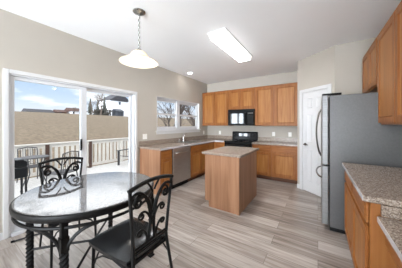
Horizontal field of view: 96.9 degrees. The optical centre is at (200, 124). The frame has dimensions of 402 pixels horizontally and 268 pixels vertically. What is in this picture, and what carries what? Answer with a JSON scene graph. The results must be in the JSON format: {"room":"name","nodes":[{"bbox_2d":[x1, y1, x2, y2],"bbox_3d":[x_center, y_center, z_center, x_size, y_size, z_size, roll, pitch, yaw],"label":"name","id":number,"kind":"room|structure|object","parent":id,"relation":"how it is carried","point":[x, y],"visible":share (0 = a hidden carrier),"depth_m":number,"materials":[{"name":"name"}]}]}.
{"room":"kitchen","nodes":[
{"label":"kitchen","id":0,"kind":"room"},
{"bbox_2d":[0,9,206,232],"bbox_3d":[-2.421,0.001,2.171,0.150,2.743,9.370,0,0,33],"label":"wall","id":1,"kind":"structure","parent":0,"point":[26,45],"depth_m":2.84,"materials":[{"name":"beige paint"}]},
{"bbox_2d":[3,68,136,239],"bbox_3d":[-1.892,0.349,2.939,0.170,2.045,1.885,0,0,33],"label":"door","id":2,"kind":"structure","parent":1,"relation":"in","point":[10,229],"depth_m":2.26,"materials":[{"name":"white paint"}]},
{"bbox_2d":[156,96,200,133],"bbox_3d":[-0.585,-0.215,4.925,0.195,0.895,1.850,0,0,33],"label":"window","id":3,"kind":"structure","parent":1,"relation":"in","point":[177,129],"depth_m":4.84,"materials":[{"name":"white plastic"}]},
{"bbox_2d":[139,135,231,145],"bbox_3d":[-0.154,0.407,4.629,0.940,0.101,2.768,0,0,33],"label":"backsplash","id":4,"kind":"structure","parent":1,"relation":"attached to","point":[152,142],"depth_m":4.73,"materials":[{"name":"stone"}]},
{"bbox_2d":[0,174,353,267],"bbox_3d":[-0.661,1.432,1.015,4.360,0.120,9.670,0,0,33],"label":"floor","id":5,"kind":"structure","parent":0,"point":[282,226],"depth_m":2.16,"materials":[{"name":"grey wood"}]},
{"bbox_2d":[11,231,48,242],"bbox_3d":[-2.019,1.359,2.219,0.482,0.025,0.029,0,0,-42],"label":"rod","id":6,"kind":"object","parent":5,"relation":"on","point":[12,241],"visible":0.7,"depth_m":2.11,"materials":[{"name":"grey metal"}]},
{"bbox_2d":[38,157,96,267],"bbox_3d":[-1.471,0.880,1.967,0.571,0.987,0.434,0,0,39],"label":"dining chair","id":7,"kind":"object","parent":5,"relation":"on","point":[56,170],"visible":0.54,"depth_m":2.00,"materials":[{"name":"black metal"}]},
{"bbox_2d":[9,172,154,267],"bbox_3d":[-1.054,0.992,1.755,1.141,0.760,1.141,0,0,-32],"label":"dining table","id":8,"kind":"object","parent":5,"relation":"on","point":[88,196],"visible":0.78,"depth_m":1.43,"materials":[{"name":"grey glass"}]},
{"bbox_2d":[88,174,173,267],"bbox_3d":[-0.538,0.880,1.431,0.571,0.987,0.434,0,0,31],"label":"dining chair","id":9,"kind":"object","parent":5,"relation":"on","point":[128,242],"visible":1,"depth_m":1.32,"materials":[{"name":"black metal"}]},
{"bbox_2d":[140,148,171,195],"bbox_3d":[-0.938,0.935,3.712,0.626,0.874,0.330,0,0,33],"label":"base cabinet","id":10,"kind":"object","parent":5,"relation":"on","point":[153,163],"visible":0.59,"depth_m":3.54,"materials":[{"name":"brown wood"}]},
{"bbox_2d":[172,146,190,188],"bbox_3d":[-0.650,0.936,4.093,0.638,0.872,0.616,0,0,33],"label":"dishwasher","id":11,"kind":"object","parent":5,"relation":"on","point":[181,157],"visible":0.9,"depth_m":3.91,"materials":[{"name":"silver metal"}]},
{"bbox_2d":[188,143,209,180],"bbox_3d":[-0.260,0.935,4.745,0.626,0.874,0.894,0,0,33],"label":"base cabinet","id":12,"kind":"object","parent":5,"relation":"on","point":[197,158],"visible":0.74,"depth_m":4.49,"materials":[{"name":"brown wood"}]},
{"bbox_2d":[209,142,224,149],"bbox_3d":[0.361,0.935,5.408,0.935,0.874,0.893,0,0,33],"label":"base cabinet","id":13,"kind":"object","parent":5,"relation":"on","point":[212,145],"visible":0.15,"depth_m":5.10,"materials":[{"name":"brown wood"}]},
{"bbox_2d":[139,135,231,150],"bbox_3d":[-0.154,0.427,4.629,0.940,0.140,2.768,0,0,33],"label":"countertop","id":14,"kind":"structure","parent":13,"relation":"on","point":[162,144],"depth_m":4.29,"materials":[{"name":"stone"}]},
{"bbox_2d":[175,140,202,143],"bbox_3d":[-0.262,0.547,4.719,0.448,0.189,0.788,0,0,33],"label":"sink","id":15,"kind":"object","parent":14,"relation":"in","point":[190,141],"visible":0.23,"depth_m":4.78,"materials":[{"name":"metal"}]},
{"bbox_2d":[202,146,258,215],"bbox_3d":[0.573,0.915,3.240,0.690,0.914,0.995,0,0,33],"label":"kitchen island","id":16,"kind":"object","parent":5,"relation":"on","point":[230,171],"visible":1,"depth_m":2.89,"materials":[{"name":"brown wood"}]},
{"bbox_2d":[202,146,258,157],"bbox_3d":[0.573,0.478,3.240,0.690,0.040,0.995,0,0,33],"label":"island countertop","id":17,"kind":"structure","parent":16,"relation":"on","point":[229,151],"depth_m":3.02,"materials":[{"name":"stone"}]},
{"bbox_2d":[224,131,257,147],"bbox_3d":[1.127,0.775,5.008,0.764,1.133,0.701,0,0,33],"label":"stove","id":18,"kind":"object","parent":5,"relation":"on","point":[239,138],"visible":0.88,"depth_m":5.04,"materials":[{"name":"black metal"}]},
{"bbox_2d":[225,139,257,142],"bbox_3d":[1.127,0.458,5.009,0.764,0.016,0.590,0,0,33],"label":"cooktop","id":19,"kind":"object","parent":18,"relation":"in","point":[232,140],"depth_m":5.01,"materials":[{"name":"black"}]},
{"bbox_2d":[252,144,271,179],"bbox_3d":[1.680,0.935,4.702,0.475,0.874,0.626,0,0,33],"label":"base cabinet","id":20,"kind":"object","parent":5,"relation":"on","point":[264,154],"visible":0.56,"depth_m":4.42,"materials":[{"name":"brown wood"}]},
{"bbox_2d":[272,145,296,183],"bbox_3d":[2.114,0.935,4.417,0.560,0.874,0.626,0,0,33],"label":"base cabinet","id":21,"kind":"object","parent":5,"relation":"on","point":[284,158],"visible":0.95,"depth_m":4.16,"materials":[{"name":"brown wood"}]},
{"bbox_2d":[252,137,296,146],"bbox_3d":[1.909,0.427,4.542,1.044,0.140,0.648,0,0,33],"label":"countertop","id":22,"kind":"structure","parent":21,"relation":"on","point":[261,140],"depth_m":4.59,"materials":[{"name":"stone"}]},
{"bbox_2d":[316,92,401,233],"bbox_3d":[2.168,0.484,2.509,0.930,1.775,0.915,0,0,33],"label":"refrigerator","id":23,"kind":"object","parent":5,"relation":"on","point":[351,132],"visible":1,"depth_m":2.21,"materials":[{"name":"grey metal"}]},
{"bbox_2d":[345,172,401,267],"bbox_3d":[1.669,0.935,1.467,0.651,0.874,1.155,0,0,33],"label":"base cabinet","id":24,"kind":"object","parent":5,"relation":"on","point":[365,237],"visible":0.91,"depth_m":1.23,"materials":[{"name":"brown wood"}]},
{"bbox_2d":[342,163,401,207],"bbox_3d":[1.659,0.427,1.468,0.677,0.140,1.205,0,0,33],"label":"countertop","id":25,"kind":"structure","parent":24,"relation":"on","point":[382,185],"depth_m":1.41,"materials":[{"name":"stone"}]},
{"bbox_2d":[377,205,401,267],"bbox_3d":[0.995,0.922,0.398,0.612,0.900,1.358,0,0,33],"label":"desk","id":26,"kind":"object","parent":5,"relation":"on","point":[392,228],"visible":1,"depth_m":1.00,"materials":[{"name":"stone"}]},
{"bbox_2d":[0,0,400,83],"bbox_3d":[-0.661,-1.471,1.015,4.360,0.200,9.670,0,0,33],"label":"ceiling","id":27,"kind":"structure","parent":0,"point":[278,34],"depth_m":2.44,"materials":[{"name":"paint"}]},
{"bbox_2d":[119,8,157,68],"bbox_3d":[-0.751,-1.060,2.162,0.452,0.620,0.452,0,0,33],"label":"pendant light","id":28,"kind":"object","parent":27,"relation":"hanging from","point":[137,58],"visible":1,"depth_m":2.17,"materials":[{"name":"white glass"}]},
{"bbox_2d":[207,27,252,61],"bbox_3d":[0.560,-1.327,3.102,0.300,0.088,1.240,0,0,33],"label":"ceiling light","id":29,"kind":"object","parent":27,"relation":"attached to","point":[222,37],"visible":1,"depth_m":2.87,"materials":[{"name":"frosted white acrylic diffuser"}]},
{"bbox_2d":[211,35,249,61],"bbox_3d":[0.560,-1.284,3.102,0.230,0.003,1.170,0,0,33],"label":"diffuser","id":30,"kind":"object","parent":29,"relation":"attached to","point":[225,42],"depth_m":2.97,"materials":[{"name":"white plastic"}]},
{"bbox_2d":[207,71,296,137],"bbox_3d":[1.952,0.001,4.993,4.360,2.743,0.150,0,0,33],"label":"wall","id":31,"kind":"structure","parent":0,"point":[289,77],"depth_m":5.13,"materials":[{"name":"beige paint"}]},
{"bbox_2d":[202,90,232,125],"bbox_3d":[0.513,-0.488,5.636,0.920,1.050,0.346,0,0,33],"label":"upper cabinet","id":32,"kind":"object","parent":31,"relation":"attached to","point":[215,105],"visible":0.99,"depth_m":5.47,"materials":[{"name":"brown wood"}]},
{"bbox_2d":[229,87,254,109],"bbox_3d":[1.224,-0.721,5.169,0.776,0.585,0.346,0,0,33],"label":"upper cabinet","id":33,"kind":"object","parent":31,"relation":"attached to","point":[244,98],"visible":0.98,"depth_m":5.00,"materials":[{"name":"brown wood"}]},
{"bbox_2d":[228,109,254,125],"bbox_3d":[1.198,-0.200,5.121,0.760,0.453,0.454,0,0,33],"label":"microwave","id":34,"kind":"object","parent":33,"relation":"attached to","point":[239,116],"visible":0.93,"depth_m":4.95,"materials":[{"name":"black metal"}]},
{"bbox_2d":[255,82,296,125],"bbox_3d":[1.984,-0.488,4.669,1.040,1.050,0.346,0,0,33],"label":"upper cabinet","id":35,"kind":"object","parent":31,"relation":"attached to","point":[275,105],"visible":0.86,"depth_m":4.51,"materials":[{"name":"brown wood"}]},
{"bbox_2d":[258,137,296,141],"bbox_3d":[2.082,0.407,4.805,1.044,0.101,0.018,0,0,33],"label":"backsplash","id":36,"kind":"structure","parent":31,"relation":"attached to","point":[259,138],"depth_m":4.79,"materials":[{"name":"stone"}]},
{"bbox_2d":[297,45,334,189],"bbox_3d":[2.267,0.001,3.491,0.120,2.743,0.826,0,0,-15],"label":"wall","id":37,"kind":"structure","parent":0,"point":[318,69],"depth_m":3.49,"materials":[{"name":"beige paint"}]},
{"bbox_2d":[299,84,331,196],"bbox_3d":[2.240,0.325,3.479,0.179,2.095,0.695,0,0,-15],"label":"door","id":38,"kind":"structure","parent":37,"relation":"in","point":[312,98],"depth_m":3.56,"materials":[{"name":"white paint"}]},
{"bbox_2d":[335,37,375,94],"bbox_3d":[2.635,0.001,2.947,0.672,2.743,0.120,0,0,33],"label":"wall","id":39,"kind":"structure","parent":0,"point":[349,56],"depth_m":2.97,"materials":[{"name":"beige paint"}]},
{"bbox_3d":[1.098,0.001,-0.141,0.150,2.743,9.370,0,0,33],"label":"wall","id":40,"kind":"structure","parent":0,"visible":0},
{"bbox_2d":[362,36,377,92],"bbox_3d":[2.438,-0.755,2.350,0.336,0.585,0.835,0,0,33],"label":"upper cabinet","id":41,"kind":"object","parent":40,"relation":"attached to","point":[369,61],"visible":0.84,"depth_m":2.38,"materials":[{"name":"brown wood"}]},
{"bbox_2d":[377,0,401,124],"bbox_3d":[1.888,-0.524,1.514,0.336,1.048,1.163,0,0,33],"label":"upper cabinet","id":42,"kind":"object","parent":40,"relation":"attached to","point":[389,40],"visible":0.98,"depth_m":1.73,"materials":[{"name":"brown wood"}]},
{"label":"outside","id":43,"kind":"structure","parent":0,"visible":0},
{"bbox_2d":[15,160,128,220],"bbox_3d":[-3.090,1.602,4.722,3.750,0.060,10.500,0,0,33],"label":"deck","id":44,"kind":"object","parent":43,"point":[34,182],"depth_m":5.83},
{"bbox_2d":[15,158,29,194],"bbox_3d":[-3.457,1.101,3.207,0.340,0.938,0.505,0,0,33],"label":"barbecue grill","id":45,"kind":"object","parent":44,"relation":"on","point":[21,165],"visible":0.48,"depth_m":3.24,"materials":[{"name":"black metal"}]},
{"bbox_2d":[16,147,43,182],"bbox_3d":[-4.643,1.097,4.844,0.544,0.954,0.444,0,0,33],"label":"patio chair","id":46,"kind":"object","parent":44,"relation":"on","point":[34,165],"visible":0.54,"depth_m":4.95,"materials":[{"name":"grey metal"}]},
{"bbox_2d":[20,155,48,185],"bbox_3d":[-4.110,1.182,4.399,0.570,0.779,0.570,0,0,33],"label":"patio table","id":47,"kind":"object","parent":44,"relation":"on","point":[27,158],"visible":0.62,"depth_m":4.42,"materials":[{"name":"grey metal"}]},
{"bbox_2d":[45,151,78,183],"bbox_3d":[-3.324,1.097,4.285,0.544,0.954,0.444,0,0,13],"label":"patio chair","id":48,"kind":"object","parent":44,"relation":"on","point":[62,171],"visible":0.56,"depth_m":4.19,"materials":[{"name":"grey metal"}]},
{"bbox_2d":[15,137,128,178],"bbox_3d":[-3.970,1.072,6.638,0.165,1.000,7.938,0,0,33],"label":"deck railing","id":49,"kind":"object","parent":44,"relation":"on","point":[46,147],"visible":0.45,"depth_m":6.15,"materials":[{"name":"grey paint"}]},
{"bbox_2d":[116,148,128,164],"bbox_3d":[-2.772,1.062,7.090,0.700,1.020,0.870,0,0,23],"label":"deck chair","id":50,"kind":"object","parent":44,"relation":"on","point":[128,148],"visible":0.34,"depth_m":6.89,"materials":[{"name":"grey metal"}]},
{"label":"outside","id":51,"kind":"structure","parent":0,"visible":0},
{"bbox_2d":[15,111,191,180],"bbox_3d":[-41.080,-0.338,122.700,196.600,6.220,280.000,0,0,33],"label":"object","id":52,"kind":"structure","parent":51,"point":[30,127],"depth_m":23.55,"materials":[{"name":"concrete"}]},
{"bbox_2d":[22,108,54,112],"bbox_3d":[-52.254,-3.628,57.057,6.800,2.600,6.800,0,0,33],"label":"house","id":53,"kind":"structure","parent":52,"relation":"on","point":[23,109],"depth_m":55.54,"materials":[{"name":"grey"}]},
{"bbox_2d":[53,109,67,112],"bbox_3d":[-48.508,-3.703,60.938,6.800,2.750,3.000,0,0,33],"label":"house","id":54,"kind":"structure","parent":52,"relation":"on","point":[54,110],"depth_m":59.66,"materials":[{"name":"brown brick"}]},
{"bbox_2d":[64,108,79,113],"bbox_3d":[-45.620,-4.128,64.424,7.800,3.600,5.200,0,0,33],"label":"house","id":55,"kind":"structure","parent":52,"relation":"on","point":[69,110],"depth_m":62.00,"materials":[{"name":"white"}]},
{"bbox_2d":[88,98,92,114],"bbox_3d":[-40.766,-6.234,65.609,1.794,6.812,2.389,0,0,-24],"label":"evergreen tree","id":56,"kind":"object","parent":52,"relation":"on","point":[89,106],"visible":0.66,"depth_m":65.15,"materials":[{"name":"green plant"}]},
{"bbox_2d":[94,93,106,114],"bbox_3d":[-34.072,-6.944,59.319,4.132,8.081,5.796,0,0,29],"label":"bare tree","id":57,"kind":"object","parent":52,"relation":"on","point":[95,93],"visible":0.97,"depth_m":60.15,"materials":[{"name":"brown plant"}]},
{"bbox_2d":[93,109,111,115],"bbox_3d":[-35.248,-4.075,63.839,2.007,3.120,6.305,0,0,33],"label":"hedge","id":58,"kind":"object","parent":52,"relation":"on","point":[96,112],"visible":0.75,"depth_m":63.41,"materials":[{"name":"green plant"}]},
{"bbox_2d":[102,96,107,112],"bbox_3d":[-37.741,-6.926,69.945,2.613,8.195,3.148,0,0,33],"label":"evergreen tree","id":59,"kind":"object","parent":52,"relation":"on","point":[104,106],"visible":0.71,"depth_m":69.57,"materials":[{"name":"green plant"}]},
{"bbox_2d":[98,95,128,115],"bbox_3d":[-39.807,-8.078,82.381,9.800,11.700,10.800,0,0,33],"label":"house","id":60,"kind":"structure","parent":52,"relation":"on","point":[113,101],"depth_m":79.03,"materials":[{"name":"white"}]},
{"bbox_2d":[112,109,123,115],"bbox_3d":[-32.042,-3.978,68.247,4.300,3.900,3.100,0,0,33],"label":"garden shed","id":61,"kind":"object","parent":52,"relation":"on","point":[115,112],"visible":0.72,"depth_m":67.30,"materials":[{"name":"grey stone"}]},
{"bbox_2d":[157,101,189,126],"bbox_3d":[-2.719,0.010,16.092,4.368,5.559,3.517,0,0,33],"label":"bare tree","id":62,"kind":"object","parent":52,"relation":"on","point":[165,103],"visible":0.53,"depth_m":15.86,"materials":[{"name":"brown plant"}]},
{"bbox_2d":[180,104,194,124],"bbox_3d":[-0.989,-1.341,23.924,3.914,7.670,7.489,0,0,-35],"label":"bare tree","id":63,"kind":"object","parent":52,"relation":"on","point":[187,106],"visible":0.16,"depth_m":24.66,"materials":[{"name":"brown plant"}]},
{"bbox_2d":[184,110,194,125],"bbox_3d":[-0.065,0.590,17.523,3.055,4.592,3.580,0,0,-28],"label":"bare tree","id":64,"kind":"object","parent":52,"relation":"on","point":[189,119],"visible":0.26,"depth_m":17.75,"materials":[{"name":"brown plant"}]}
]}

